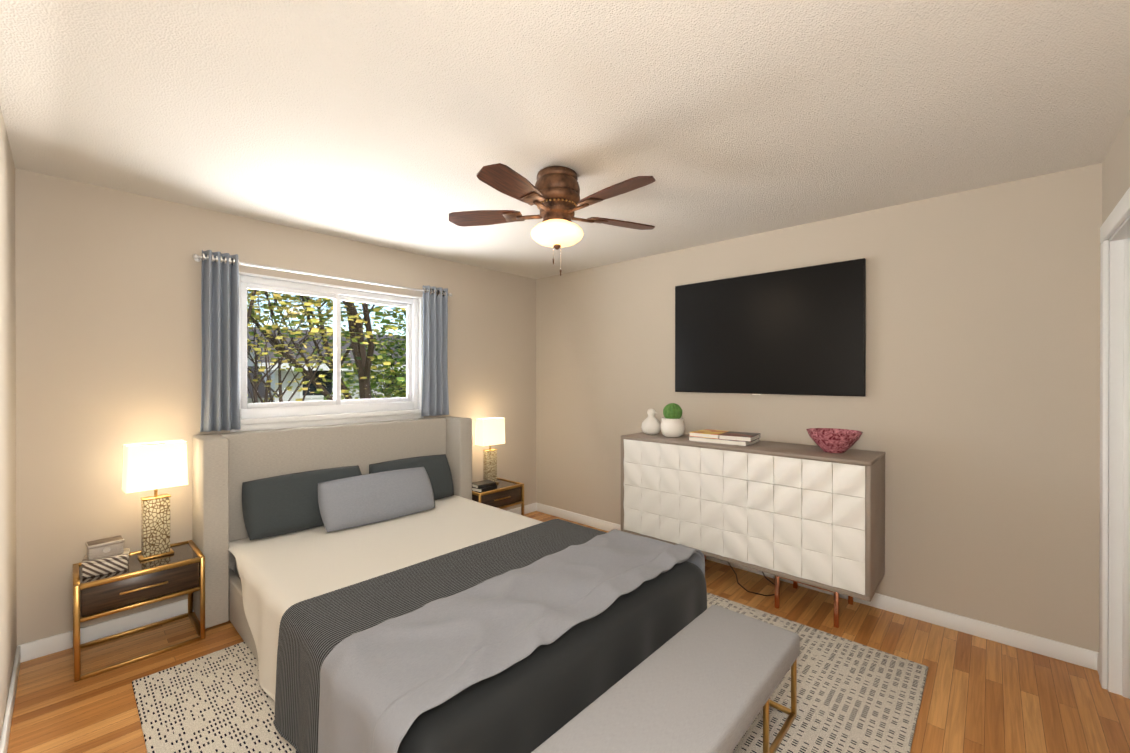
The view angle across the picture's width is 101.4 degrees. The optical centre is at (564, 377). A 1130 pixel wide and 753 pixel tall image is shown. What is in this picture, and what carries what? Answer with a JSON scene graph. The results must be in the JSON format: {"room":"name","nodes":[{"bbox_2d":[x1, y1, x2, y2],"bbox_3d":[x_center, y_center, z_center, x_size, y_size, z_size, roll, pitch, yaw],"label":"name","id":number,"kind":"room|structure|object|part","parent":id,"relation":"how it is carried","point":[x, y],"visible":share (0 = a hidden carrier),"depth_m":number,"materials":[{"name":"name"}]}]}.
{"room":"bedroom","nodes":[
{"label":"bedroom","id":0,"kind":"room"},
{"bbox_2d":[0,106,16,738],"bbox_3d":[-1.093,0.194,0.695,4.520,2.440,0.140,0,0,43],"label":"wall","id":1,"kind":"structure","parent":0,"point":[8,615],"depth_m":1.93,"materials":[{"name":"beige paint"}]},
{"bbox_2d":[0,646,20,752],"bbox_3d":[-1.256,1.369,0.953,3.907,0.088,0.013,0,0,43],"label":"baseboard","id":2,"kind":"structure","parent":1,"relation":"attached to","point":[5,733],"depth_m":1.90,"materials":[{"name":"white"}]},
{"bbox_2d":[15,168,535,645],"bbox_3d":[-1.556,0.186,3.627,0.140,2.440,4.140,0,0,43],"label":"wall","id":3,"kind":"structure","parent":0,"point":[108,331],"depth_m":2.58,"materials":[{"name":"beige paint"}]},
{"bbox_2d":[17,502,536,662],"bbox_3d":[-1.500,1.362,3.579,0.013,0.088,3.540,0,0,43],"label":"baseboard","id":4,"kind":"structure","parent":3,"relation":"attached to","point":[45,646],"depth_m":2.51,"materials":[{"name":"white wood"}]},
{"bbox_2d":[193,250,451,431],"bbox_3d":[-1.602,-0.221,3.390,0.112,1.085,1.779,0,0,43],"label":"curtains","id":5,"kind":"object","parent":3,"relation":"attached to","point":[220,404],"visible":1,"depth_m":2.85,"materials":[{"name":"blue fabric"}]},
{"bbox_3d":[-1.610,-0.718,3.396,0.089,0.032,1.778,0,0,43],"label":"rod","id":6,"kind":"part","parent":5,"relation":"part of","materials":[{"name":"silver metal"}]},
{"bbox_2d":[230,272,423,431],"bbox_3d":[-1.698,-0.162,3.451,0.170,1.032,1.370,0,0,43],"label":"window","id":7,"kind":"structure","parent":3,"relation":"in","point":[337,410],"depth_m":3.42,"materials":[{"name":"white plastic"}]},
{"bbox_2d":[0,0,1129,278],"bbox_3d":[0.303,-1.079,1.908,5.520,0.100,4.140,0,0,43],"label":"ceiling","id":8,"kind":"structure","parent":0,"point":[396,124],"depth_m":1.75,"materials":[{"name":"beige paint"}]},
{"bbox_2d":[449,163,654,275],"bbox_3d":[-0.019,-0.773,2.297,1.087,0.513,1.110,0,0,43],"label":"ceiling fan","id":9,"kind":"object","parent":8,"relation":"hanging from","point":[553,194],"visible":1,"depth_m":2.24,"materials":[{"name":"brown wood"}]},
{"bbox_3d":[-0.040,-0.725,2.334,0.266,0.113,0.266,0,0,43],"label":"glass","id":10,"kind":"part","parent":9,"relation":"part of","materials":[{"name":"beige glass"}]},
{"bbox_3d":[-0.040,-0.911,2.333,0.232,0.236,0.232,0,0,43],"label":"motor","id":11,"kind":"part","parent":9,"relation":"part of","materials":[{"name":"brown metal"}]},
{"bbox_2d":[7,511,1129,752],"bbox_3d":[0.303,1.461,1.914,5.520,0.100,4.140,0,0,43],"label":"floor","id":12,"kind":"structure","parent":0,"point":[983,695],"depth_m":2.11,"materials":[{"name":"brown wood"}]},
{"bbox_2d":[73,540,204,681],"bbox_3d":[-2.243,1.186,2.444,0.380,0.444,0.485,0,0,43],"label":"nightstand","id":13,"kind":"object","parent":12,"relation":"on","point":[161,578],"visible":1,"depth_m":2.34,"materials":[{"name":"brown wood"}]},
{"bbox_2d":[81,535,129,577],"bbox_3d":[-2.311,0.896,2.333,0.166,0.152,0.126,0,0,-41],"label":"boxes","id":14,"kind":"object","parent":13,"relation":"on","point":[106,555],"visible":1,"depth_m":2.29,"materials":[{"name":"beige cardboard"}]},
{"bbox_2d":[122,440,187,560],"bbox_3d":[-2.234,0.664,2.526,0.140,0.614,0.256,0,0,40],"label":"lamp","id":15,"kind":"object","parent":13,"relation":"on","point":[154,466],"visible":1,"depth_m":2.49,"materials":[{"name":"white fabric"}]},
{"bbox_2d":[472,477,523,515],"bbox_3d":[-0.678,1.182,4.139,0.380,0.444,0.500,0,0,43],"label":"nightstand","id":16,"kind":"object","parent":12,"relation":"on","point":[505,493],"visible":0.4,"depth_m":4.05,"materials":[{"name":"brown wood"}]},
{"bbox_2d":[472,480,496,492],"bbox_3d":[-0.711,0.938,4.007,0.158,0.058,0.202,0,0,37],"label":"books","id":17,"kind":"object","parent":16,"relation":"on","point":[483,486],"visible":0.9,"depth_m":3.96,"materials":[{"name":"black paper"}]},
{"bbox_2d":[475,417,504,483],"bbox_3d":[-0.680,0.669,4.208,0.144,0.596,0.252,0,0,43],"label":"lamp","id":18,"kind":"object","parent":16,"relation":"on","point":[489,432],"visible":0.83,"depth_m":4.16,"materials":[{"name":"white fabric"}]},
{"bbox_2d":[132,592,927,752],"bbox_3d":[-0.119,1.404,2.188,2.690,0.010,2.630,0,0,43],"label":"rug","id":19,"kind":"object","parent":12,"relation":"on","point":[853,697],"visible":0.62,"depth_m":1.99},
{"bbox_2d":[192,416,706,752],"bbox_3d":[-0.685,0.869,2.566,2.559,1.049,1.821,0,0,43],"label":"bed","id":20,"kind":"object","parent":19,"relation":"on","point":[392,586],"visible":0.96,"depth_m":2.08,"materials":[{"name":"fabric"}]},
{"bbox_3d":[-0.697,1.101,2.578,2.250,0.223,1.450,0,0,43],"label":"mattress","id":21,"kind":"part","parent":20,"relation":"part of","materials":[{"name":"beige fabric"}]},
{"bbox_3d":[-0.733,0.868,2.610,2.428,1.049,1.800,0,0,43],"label":"frame","id":22,"kind":"part","parent":20,"relation":"part of","materials":[{"name":"fabric"}]},
{"bbox_2d":[318,529,702,752],"bbox_3d":[-0.047,1.120,1.972,0.537,0.491,1.747,0,0,43],"label":"throw","id":23,"kind":"object","parent":20,"relation":"on","point":[399,684],"depth_m":1.60,"materials":[{"name":"grey fabric"}]},
{"bbox_2d":[397,561,706,752],"bbox_3d":[-0.110,1.158,2.037,1.007,0.436,1.833,0,0,43],"label":"duvet","id":24,"kind":"object","parent":20,"relation":"on","point":[516,709],"depth_m":1.64,"materials":[{"name":"grey fabric"}]},
{"bbox_2d":[531,605,799,752],"bbox_3d":[0.384,1.228,1.556,0.385,0.342,1.325,0,0,43],"label":"bench","id":25,"kind":"object","parent":19,"relation":"on","point":[710,678],"visible":1,"depth_m":1.57,"materials":[{"name":"fabric"}]},
{"bbox_2d":[728,562,774,595],"bbox_3d":[1.267,1.389,3.187,0.437,0.031,0.324,0,0,43],"label":"cord","id":26,"kind":"object","parent":12,"relation":"on","point":[747,590],"visible":0.71,"depth_m":3.13,"materials":[{"name":"black plastic"}]},
{"bbox_2d":[621,431,884,627],"bbox_3d":[1.178,0.927,3.178,1.630,0.958,0.462,0,0,43],"label":"dresser","id":27,"kind":"object","parent":12,"relation":"on","point":[810,515],"visible":1,"depth_m":2.83,"materials":[{"name":"white paint"}]},
{"bbox_2d":[641,409,660,434],"bbox_3d":[0.679,0.344,3.646,0.155,0.202,0.155,0,0,43],"label":"vase","id":28,"kind":"object","parent":27,"relation":"on","point":[651,424],"visible":1,"depth_m":3.60,"materials":[{"name":"white ceramic"}]},
{"bbox_2d":[661,403,684,436],"bbox_3d":[0.816,0.320,3.506,0.180,0.251,0.180,0,0,43],"label":"cactus pot","id":29,"kind":"object","parent":27,"relation":"on","point":[672,424],"visible":1,"depth_m":3.45,"materials":[{"name":"white ceramic"}]},
{"bbox_2d":[688,429,759,445],"bbox_3d":[1.123,0.416,3.237,0.441,0.060,0.291,0,0,43],"label":"books","id":30,"kind":"object","parent":27,"relation":"on","point":[727,437],"visible":1,"depth_m":3.16,"materials":[{"name":"white paper"}]},
{"bbox_2d":[806,428,862,452],"bbox_3d":[1.616,0.383,2.781,0.296,0.128,0.296,0,0,43],"label":"bowl","id":31,"kind":"object","parent":27,"relation":"on","point":[831,440],"visible":1,"depth_m":2.71,"materials":[{"name":"ceramic"}]},
{"bbox_2d":[536,163,1101,651],"bbox_3d":[1.404,0.187,3.399,4.520,2.440,0.140,0,0,43],"label":"wall","id":32,"kind":"structure","parent":0,"point":[974,413],"depth_m":2.63,"materials":[{"name":"beige paint"}]},
{"bbox_2d":[675,258,865,396],"bbox_3d":[1.376,-0.306,3.295,1.302,0.858,0.046,0,0,43],"label":"screen","id":33,"kind":"object","parent":32,"relation":"attached to","point":[799,331],"visible":0.96,"depth_m":3.19,"materials":[{"name":"black glass"}]},
{"bbox_2d":[536,503,1098,669],"bbox_3d":[1.136,1.362,3.545,3.907,0.088,0.013,0,0,43],"label":"baseboard","id":34,"kind":"structure","parent":32,"relation":"attached to","point":[1079,656],"depth_m":2.58,"materials":[{"name":"white wood"}]},
{"bbox_2d":[1102,110,1129,413],"bbox_3d":[1.427,0.193,0.873,0.140,2.440,3.540,0,0,43],"label":"wall","id":35,"kind":"structure","parent":0,"point":[1115,174],"depth_m":1.96,"materials":[{"name":"beige paint"}]},
{"bbox_2d":[1097,653,1098,673],"bbox_3d":[1.371,1.369,0.928,0.013,0.088,3.514,0,0,43],"label":"baseboard","id":36,"kind":"structure","parent":35,"relation":"attached to","point":[1098,663],"depth_m":2.21,"materials":[{"name":"white wood"}]},
{"bbox_2d":[1099,187,1129,698],"bbox_3d":[2.219,0.356,1.734,0.174,2.110,0.980,0,0,43],"label":"door frame","id":37,"kind":"structure","parent":35,"relation":"attached to","point":[1114,614],"depth_m":1.76,"materials":[{"name":"white wood"}]},
{"label":"outside","id":38,"kind":"structure","parent":0,"visible":0},
{"bbox_3d":[-20.379,4.031,32.221,65.580,0.200,80.000,0,0,43],"label":"ground","id":39,"kind":"structure","parent":38,"visible":0},
{"bbox_2d":[247,290,305,329],"bbox_3d":[-18.861,-4.632,22.708,14.667,17.248,10.982,0,0,43],"label":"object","id":40,"kind":"object","parent":39,"relation":"on","point":[260,297],"depth_m":23.65,"materials":[{"name":"white"}]},
{"bbox_2d":[247,289,405,402],"bbox_3d":[-5.353,-1.041,6.477,8.163,10.087,8.630,0,0,43],"label":"tree","id":41,"kind":"object","parent":39,"relation":"on","point":[252,299],"depth_m":7.52,"materials":[{"name":"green plant"}]},
{"bbox_2d":[247,327,406,402],"bbox_3d":[-9.471,1.149,15.945,9.650,5.650,6.720,0,0,-41],"label":"house","id":42,"kind":"structure","parent":39,"relation":"on","point":[300,395],"depth_m":13.97,"materials":[{"name":"white"}]},
{"bbox_2d":[247,289,406,399],"bbox_3d":[-4.384,-1.833,8.104,11.702,11.684,8.276,0,0,43],"label":"tree","id":43,"kind":"object","parent":39,"relation":"on","point":[359,352],"depth_m":8.60,"materials":[{"name":"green plant"}]},
{"bbox_2d":[294,295,406,399],"bbox_3d":[-3.469,0.139,11.943,5.662,7.730,6.562,0,0,43],"label":"tree","id":44,"kind":"object","parent":39,"relation":"on","point":[399,393],"depth_m":10.92,"materials":[{"name":"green plant"}]}
]}

